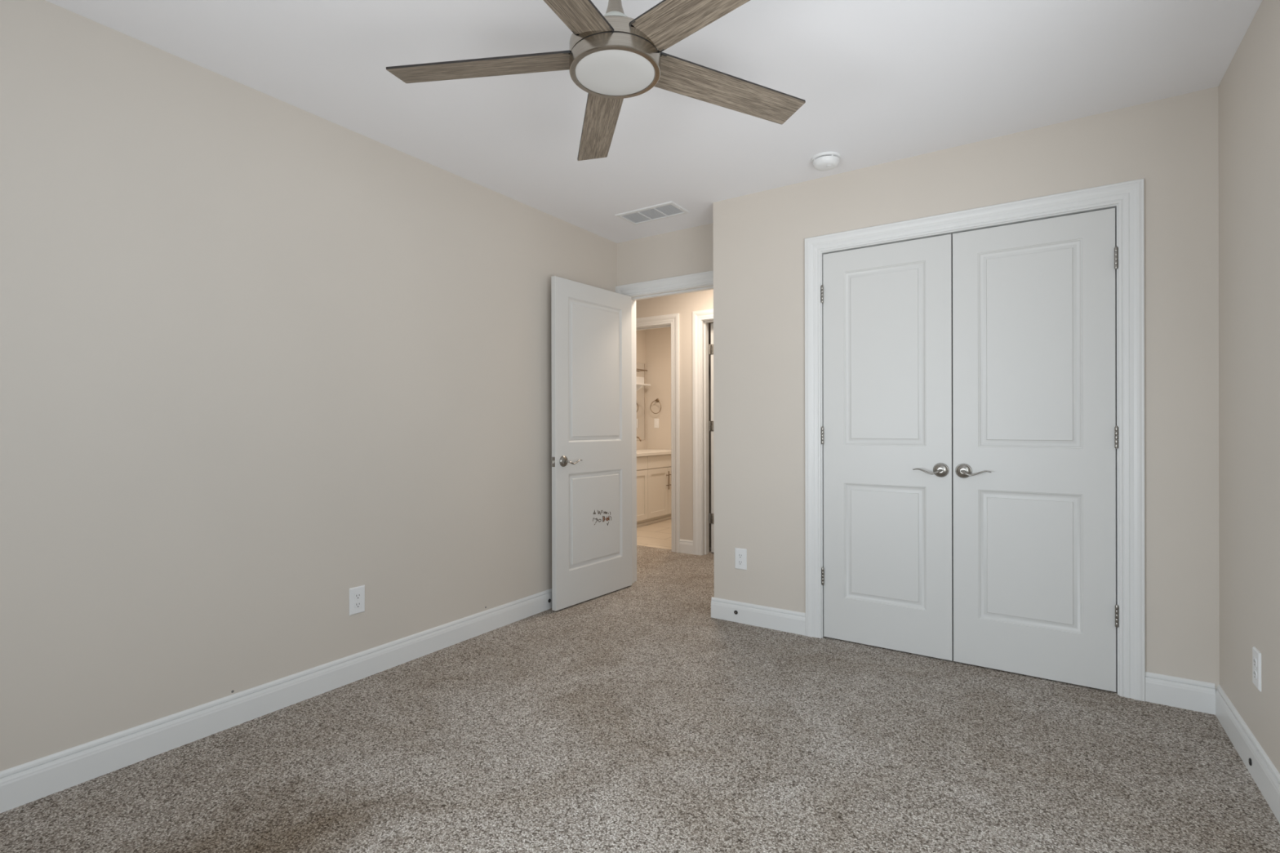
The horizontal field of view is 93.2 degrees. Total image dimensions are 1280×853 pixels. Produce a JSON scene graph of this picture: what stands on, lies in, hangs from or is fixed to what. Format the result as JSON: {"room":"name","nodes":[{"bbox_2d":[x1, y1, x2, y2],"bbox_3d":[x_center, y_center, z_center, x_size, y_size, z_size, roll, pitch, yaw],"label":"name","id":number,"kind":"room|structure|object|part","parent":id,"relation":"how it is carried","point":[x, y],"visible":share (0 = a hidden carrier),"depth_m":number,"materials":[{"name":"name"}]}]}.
{"room":"empty bedroom","nodes":[
{"label":"empty bedroom","id":0,"kind":"room"},
{"bbox_2d":[0,0,713,771],"bbox_3d":[-0.491,-0.096,4.001,0.141,2.448,7.370,0,0,34],"label":"wall","id":1,"kind":"structure","parent":0,"point":[265,359],"depth_m":2.29,"materials":[{"name":"beige paint"}]},
{"bbox_2d":[0,588,551,813],"bbox_3d":[-1.284,1.073,2.671,0.014,0.117,4.032,0,0,34],"label":"baseboard","id":2,"kind":"structure","parent":1,"relation":"attached to","point":[24,784],"depth_m":2.27,"materials":[{"name":"white paint"}]},
{"bbox_2d":[349,585,364,615],"bbox_3d":[-1.263,0.777,2.709,0.008,0.120,0.073,0,0,34],"label":"wall outlet","id":3,"kind":"object","parent":1,"relation":"attached to","point":[357,594],"visible":1,"depth_m":2.71,"materials":[{"name":"white plastic"}]},
{"bbox_2d":[354,601,361,608],"bbox_3d":[-1.261,0.797,2.708,0.002,0.028,0.034,0,0,34],"label":"receptacle","id":4,"kind":"object","parent":3,"relation":"attached to","point":[357,604],"depth_m":2.71,"materials":[{"name":"white plastic"}]},
{"bbox_2d":[354,592,361,599],"bbox_3d":[-1.261,0.758,2.708,0.002,0.028,0.034,0,0,34],"label":"receptacle","id":5,"kind":"object","parent":3,"relation":"attached to","point":[357,596],"depth_m":2.71,"materials":[{"name":"white plastic"}]},
{"bbox_2d":[551,275,631,611],"bbox_3d":[-0.298,0.102,3.985,0.163,2.035,0.772,0,0,37],"label":"door","id":6,"kind":"structure","parent":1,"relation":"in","point":[591,326],"depth_m":3.93,"materials":[{"name":"white paint"}]},
{"bbox_3d":[-0.526,0.216,3.686,0.025,0.060,0.002,0,0,37],"label":"latch plate","id":7,"kind":"part","parent":6,"relation":"part of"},
{"bbox_3d":[-0.464,0.213,3.722,0.020,0.069,0.069,0,0,37],"label":"handle","id":8,"kind":"part","parent":6,"relation":"part of","materials":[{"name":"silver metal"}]},
{"bbox_3d":[-0.407,0.220,3.745,0.046,0.027,0.127,0,0,37],"label":"lever","id":9,"kind":"part","parent":6,"relation":"part of","materials":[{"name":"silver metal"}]},
{"bbox_2d":[0,519,1279,852],"bbox_3d":[0.146,1.157,3.615,5.146,0.060,7.430,0,0,34],"label":"floor","id":10,"kind":"structure","parent":0,"point":[633,718],"depth_m":2.04,"materials":[{"name":"carpet"}]},
{"bbox_2d":[636,453,671,527],"bbox_3d":[-0.149,0.733,7.025,0.601,0.796,1.716,0,0,34],"label":"bathroom vanity","id":11,"kind":"object","parent":10,"relation":"on","point":[653,472],"visible":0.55,"depth_m":7.03,"materials":[{"name":"white paint"}]},
{"bbox_3d":[-0.140,0.413,6.588,0.020,0.145,0.796,0,0,34],"label":"drawer","id":12,"kind":"part","parent":11,"relation":"part of","materials":[{"name":"white paint"}]},
{"bbox_3d":[-0.039,0.774,6.738,0.020,0.562,0.436,0,0,34],"label":"door","id":13,"kind":"part","parent":11,"relation":"part of","materials":[{"name":"white paint"}]},
{"bbox_2d":[636,448,671,457],"bbox_3d":[-0.161,0.316,7.020,0.590,0.038,1.737,0,0,34],"label":"countertop","id":14,"kind":"structure","parent":11,"relation":"on","point":[645,452],"depth_m":7.10,"materials":[{"name":"beige stone"}]},
{"bbox_3d":[0.205,0.773,7.104,0.020,0.562,0.436,0,0,34],"label":"door","id":15,"kind":"part","parent":11,"relation":"part of","materials":[{"name":"white paint"}]},
{"bbox_3d":[0.304,0.411,7.253,0.020,0.145,0.796,0,0,34],"label":"drawer","id":16,"kind":"part","parent":11,"relation":"part of","materials":[{"name":"white paint"}]},
{"bbox_3d":[0.427,0.772,7.436,0.020,0.562,0.356,0,0,34],"label":"door","id":17,"kind":"part","parent":11,"relation":"part of","materials":[{"name":"white paint"}]},
{"bbox_2d":[635,329,645,449],"bbox_3d":[-0.442,-0.098,7.245,0.120,2.448,1.920,0,0,34],"label":"wall","id":18,"kind":"structure","parent":0,"point":[640,335],"depth_m":7.84,"materials":[{"name":"beige paint"}]},
{"bbox_2d":[635,362,644,439],"bbox_3d":[-0.380,-0.320,7.221,0.008,0.990,1.591,0,0,34],"label":"bathroom mirror","id":19,"kind":"object","parent":18,"relation":"attached to","point":[641,393],"visible":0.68,"depth_m":7.81,"materials":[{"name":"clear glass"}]},
{"bbox_2d":[636,368,650,391],"bbox_3d":[-0.007,-0.589,7.675,0.110,0.277,0.360,0,0,34],"label":"shelf","id":20,"kind":"object","parent":19,"relation":"attached to","point":[640,380],"visible":0.56,"depth_m":7.73,"materials":[{"name":"white plastic"}]},
{"bbox_3d":[-0.049,-0.589,7.702,0.010,0.094,0.360,0,0,34],"label":"panel","id":21,"kind":"part","parent":20,"relation":"part of","materials":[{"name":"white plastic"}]},
{"bbox_2d":[45,0,1262,243],"bbox_3d":[0.119,-1.371,3.627,5.196,0.100,7.430,0,0,34],"label":"ceiling","id":22,"kind":"structure","parent":0,"point":[880,82],"depth_m":2.28,"materials":[{"name":"white paint"}]},
{"bbox_2d":[386,0,805,160],"bbox_3d":[-0.067,-1.144,1.635,1.248,0.350,1.240,0,0,34],"label":"ceiling fan","id":23,"kind":"object","parent":22,"relation":"hanging from","point":[613,56],"visible":1,"depth_m":1.69,"materials":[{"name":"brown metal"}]},
{"bbox_3d":[-0.446,-1.018,1.720,0.527,0.006,0.117,0,12,8],"label":"blade","id":24,"kind":"part","parent":23,"relation":"part of","materials":[{"name":"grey wood"}]},
{"bbox_3d":[-0.235,-1.019,1.325,0.117,0.006,0.527,13,6,25],"label":"blade","id":25,"kind":"part","parent":23,"relation":"part of","materials":[{"name":"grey wood"}]},
{"bbox_3d":[-0.136,-1.020,2.043,0.117,0.006,0.527,-12,2,-10],"label":"blade","id":26,"kind":"part","parent":23,"relation":"part of","materials":[{"name":"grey wood"}]},
{"bbox_3d":[0.206,-1.020,1.403,0.527,0.006,0.117,0,-11,44],"label":"blade","id":27,"kind":"part","parent":23,"relation":"part of","materials":[{"name":"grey wood"}]},
{"bbox_3d":[0.268,-1.020,1.848,0.527,0.006,0.117,0,-11,-28],"label":"blade","id":28,"kind":"part","parent":23,"relation":"part of","materials":[{"name":"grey wood"}]},
{"bbox_2d":[614,200,689,225],"bbox_3d":[0.077,-1.316,3.755,0.413,0.010,0.220,0,0,34],"label":"ceiling vent","id":29,"kind":"object","parent":22,"relation":"in","point":[669,209],"visible":1,"depth_m":3.74,"materials":[{"name":"white plastic"}]},
{"bbox_2d":[811,151,840,170],"bbox_3d":[0.916,-1.298,2.983,0.140,0.050,0.140,0,0,34],"label":"smoke detector","id":30,"kind":"object","parent":22,"relation":"attached to","point":[825,161],"visible":1,"depth_m":2.94,"materials":[{"name":"white plastic"}]},
{"bbox_3d":[0.916,-1.317,2.983,0.140,0.012,0.140,0,0,34],"label":"plate","id":31,"kind":"part","parent":30,"relation":"part of","materials":[{"name":"white plastic"}]},
{"bbox_2d":[645,327,671,449],"bbox_3d":[0.785,-0.102,7.508,1.630,2.448,0.120,0,0,34],"label":"wall","id":32,"kind":"structure","parent":0,"point":[658,340],"depth_m":7.79,"materials":[{"name":"beige paint"}]},
{"bbox_2d":[649,398,661,413],"bbox_3d":[0.212,-0.261,7.783,0.169,0.195,0.058,0,0,34],"label":"towel ring","id":33,"kind":"object","parent":32,"relation":"attached to","point":[657,400],"visible":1,"depth_m":7.78,"materials":[{"name":"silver metal"}]},
{"bbox_2d":[653,418,658,427],"bbox_3d":[0.213,-0.042,7.812,0.072,0.120,0.010,0,0,34],"label":"switch plate","id":34,"kind":"object","parent":32,"relation":"attached to","point":[655,420],"visible":1,"depth_m":7.81,"materials":[{"name":"white plastic"}]},
{"bbox_2d":[617,222,713,285],"bbox_3d":[0.259,-0.098,4.157,0.936,2.448,0.120,0,0,34],"label":"wall","id":35,"kind":"structure","parent":0,"point":[690,251],"depth_m":4.13,"materials":[{"name":"beige paint"}]},
{"bbox_2d":[615,270,713,296],"bbox_3d":[0.221,0.058,4.100,0.942,2.136,0.018,0,0,34],"label":"trim","id":36,"kind":"structure","parent":35,"relation":"attached to","point":[702,278],"depth_m":4.12,"materials":[{"name":"white paint"}]},
{"bbox_2d":[631,284,713,583],"bbox_3d":[0.259,0.093,4.157,0.801,2.066,0.120,0,0,34],"label":"trim","id":37,"kind":"structure","parent":35,"relation":"attached to","point":[710,286],"depth_m":4.37,"materials":[{"name":"white paint"}]},
{"bbox_2d":[635,288,713,540],"bbox_3d":[0.389,-0.099,5.464,3.500,2.448,0.120,0,0,34],"label":"wall","id":38,"kind":"structure","parent":0,"point":[684,304],"depth_m":5.38,"materials":[{"name":"beige paint"}]},
{"bbox_2d":[635,313,679,552],"bbox_3d":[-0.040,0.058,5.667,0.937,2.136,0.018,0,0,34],"label":"trim","id":39,"kind":"structure","parent":38,"relation":"attached to","point":[673,318],"depth_m":5.43,"materials":[{"name":"white paint"}]},
{"bbox_2d":[679,539,693,554],"bbox_3d":[-0.265,1.068,5.823,1.770,0.117,0.014,0,0,34],"label":"baseboard","id":40,"kind":"structure","parent":38,"relation":"attached to","point":[686,546],"depth_m":5.37,"materials":[{"name":"white paint"}]},
{"bbox_2d":[692,308,713,555],"bbox_3d":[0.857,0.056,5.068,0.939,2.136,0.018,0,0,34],"label":"trim","id":41,"kind":"structure","parent":38,"relation":"attached to","point":[697,316],"depth_m":5.30,"materials":[{"name":"white paint"}]},
{"bbox_2d":[708,323,714,552],"bbox_3d":[0.844,0.100,5.684,0.050,2.032,0.767,0,0,34],"label":"door","id":42,"kind":"structure","parent":38,"relation":"in","point":[710,346],"depth_m":5.37,"materials":[{"name":"white paint"}]},
{"bbox_3d":[0.854,0.100,5.685,0.035,2.032,0.755,0,0,34],"label":"panel","id":43,"kind":"part","parent":42,"relation":"part of","materials":[{"name":"white paint"}]},
{"bbox_2d":[713,86,1219,688],"bbox_3d":[1.379,-0.100,3.018,2.190,2.448,0.120,0,0,34],"label":"wall","id":44,"kind":"structure","parent":0,"point":[1171,143],"depth_m":2.71,"materials":[{"name":"beige paint"}]},
{"bbox_2d":[734,547,746,570],"bbox_3d":[0.578,0.761,3.478,0.073,0.120,0.008,0,0,34],"label":"wall outlet","id":45,"kind":"object","parent":44,"relation":"attached to","point":[740,554],"visible":1,"depth_m":3.48,"materials":[{"name":"white plastic"}]},
{"bbox_2d":[737,560,742,564],"bbox_3d":[0.576,0.780,3.476,0.034,0.028,0.002,0,0,34],"label":"receptacle","id":46,"kind":"object","parent":45,"relation":"attached to","point":[740,562],"depth_m":3.47,"materials":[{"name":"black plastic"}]},
{"bbox_2d":[737,553,742,558],"bbox_3d":[0.576,0.742,3.476,0.034,0.028,0.002,0,0,34],"label":"receptacle","id":47,"kind":"object","parent":45,"relation":"attached to","point":[740,555],"depth_m":3.47,"materials":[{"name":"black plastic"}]},
{"bbox_2d":[821,234,953,661],"bbox_3d":[1.219,0.101,3.046,0.620,2.036,0.099,0,0,34],"label":"door","id":48,"kind":"structure","parent":44,"relation":"in","point":[886,572],"depth_m":3.04,"materials":[{"name":"white paint"}]},
{"bbox_3d":[1.380,0.216,2.907,0.127,0.027,0.046,0,0,34],"label":"lever","id":49,"kind":"part","parent":48,"relation":"part of","materials":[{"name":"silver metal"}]},
{"bbox_3d":[1.441,0.209,2.903,0.069,0.069,0.020,0,0,34],"label":"handle","id":50,"kind":"part","parent":48,"relation":"part of","materials":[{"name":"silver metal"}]},
{"bbox_2d":[711,596,1215,715],"bbox_3d":[1.333,1.066,2.971,2.190,0.117,0.014,0,0,34],"label":"baseboard","id":51,"kind":"structure","parent":44,"relation":"attached to","point":[1161,689],"depth_m":2.47,"materials":[{"name":"white paint"}]},
{"bbox_2d":[804,177,1145,701],"bbox_3d":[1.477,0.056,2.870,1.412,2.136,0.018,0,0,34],"label":"trim","id":52,"kind":"structure","parent":44,"relation":"attached to","point":[1129,196],"depth_m":2.52,"materials":[{"name":"white paint"}]},
{"bbox_2d":[952,208,1119,692],"bbox_3d":[1.739,0.100,2.699,0.620,2.036,0.099,0,0,34],"label":"door","id":53,"kind":"structure","parent":44,"relation":"in","point":[1035,429],"depth_m":2.70,"materials":[{"name":"white paint"}]},
{"bbox_3d":[1.522,0.209,2.850,0.069,0.069,0.020,0,0,34],"label":"handle","id":54,"kind":"part","parent":53,"relation":"part of","materials":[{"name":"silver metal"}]},
{"bbox_3d":[1.548,0.215,2.795,0.127,0.027,0.046,0,0,34],"label":"lever","id":55,"kind":"part","parent":53,"relation":"part of","materials":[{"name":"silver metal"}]},
{"bbox_2d":[1217,0,1279,773],"bbox_3d":[1.461,-0.098,1.062,0.120,2.448,4.650,0,0,34],"label":"wall","id":56,"kind":"structure","parent":0,"point":[1249,89],"depth_m":1.99,"materials":[{"name":"beige paint"}]},
{"bbox_2d":[1215,684,1279,823],"bbox_3d":[1.219,1.068,0.816,0.014,0.117,3.726,0,0,34],"label":"baseboard","id":57,"kind":"structure","parent":56,"relation":"attached to","point":[1263,771],"depth_m":1.97,"materials":[{"name":"white paint"}]},
{"bbox_2d":[1252,646,1261,691],"bbox_3d":[1.969,0.774,1.936,0.008,0.120,0.073,0,0,34],"label":"wall outlet","id":58,"kind":"object","parent":56,"relation":"attached to","point":[1256,655],"visible":1,"depth_m":1.92,"materials":[{"name":"white plastic"}]},
{"bbox_2d":[1253,669,1257,679],"bbox_3d":[1.967,0.793,1.937,0.002,0.028,0.034,0,0,34],"label":"receptacle","id":59,"kind":"object","parent":58,"relation":"attached to","point":[1255,671],"depth_m":1.93,"materials":[{"name":"white plastic"}]},
{"bbox_2d":[1253,657,1257,667],"bbox_3d":[1.967,0.754,1.937,0.002,0.028,0.034,0,0,34],"label":"receptacle","id":60,"kind":"object","parent":58,"relation":"attached to","point":[1255,659],"depth_m":1.93,"materials":[{"name":"white plastic"}]}
]}

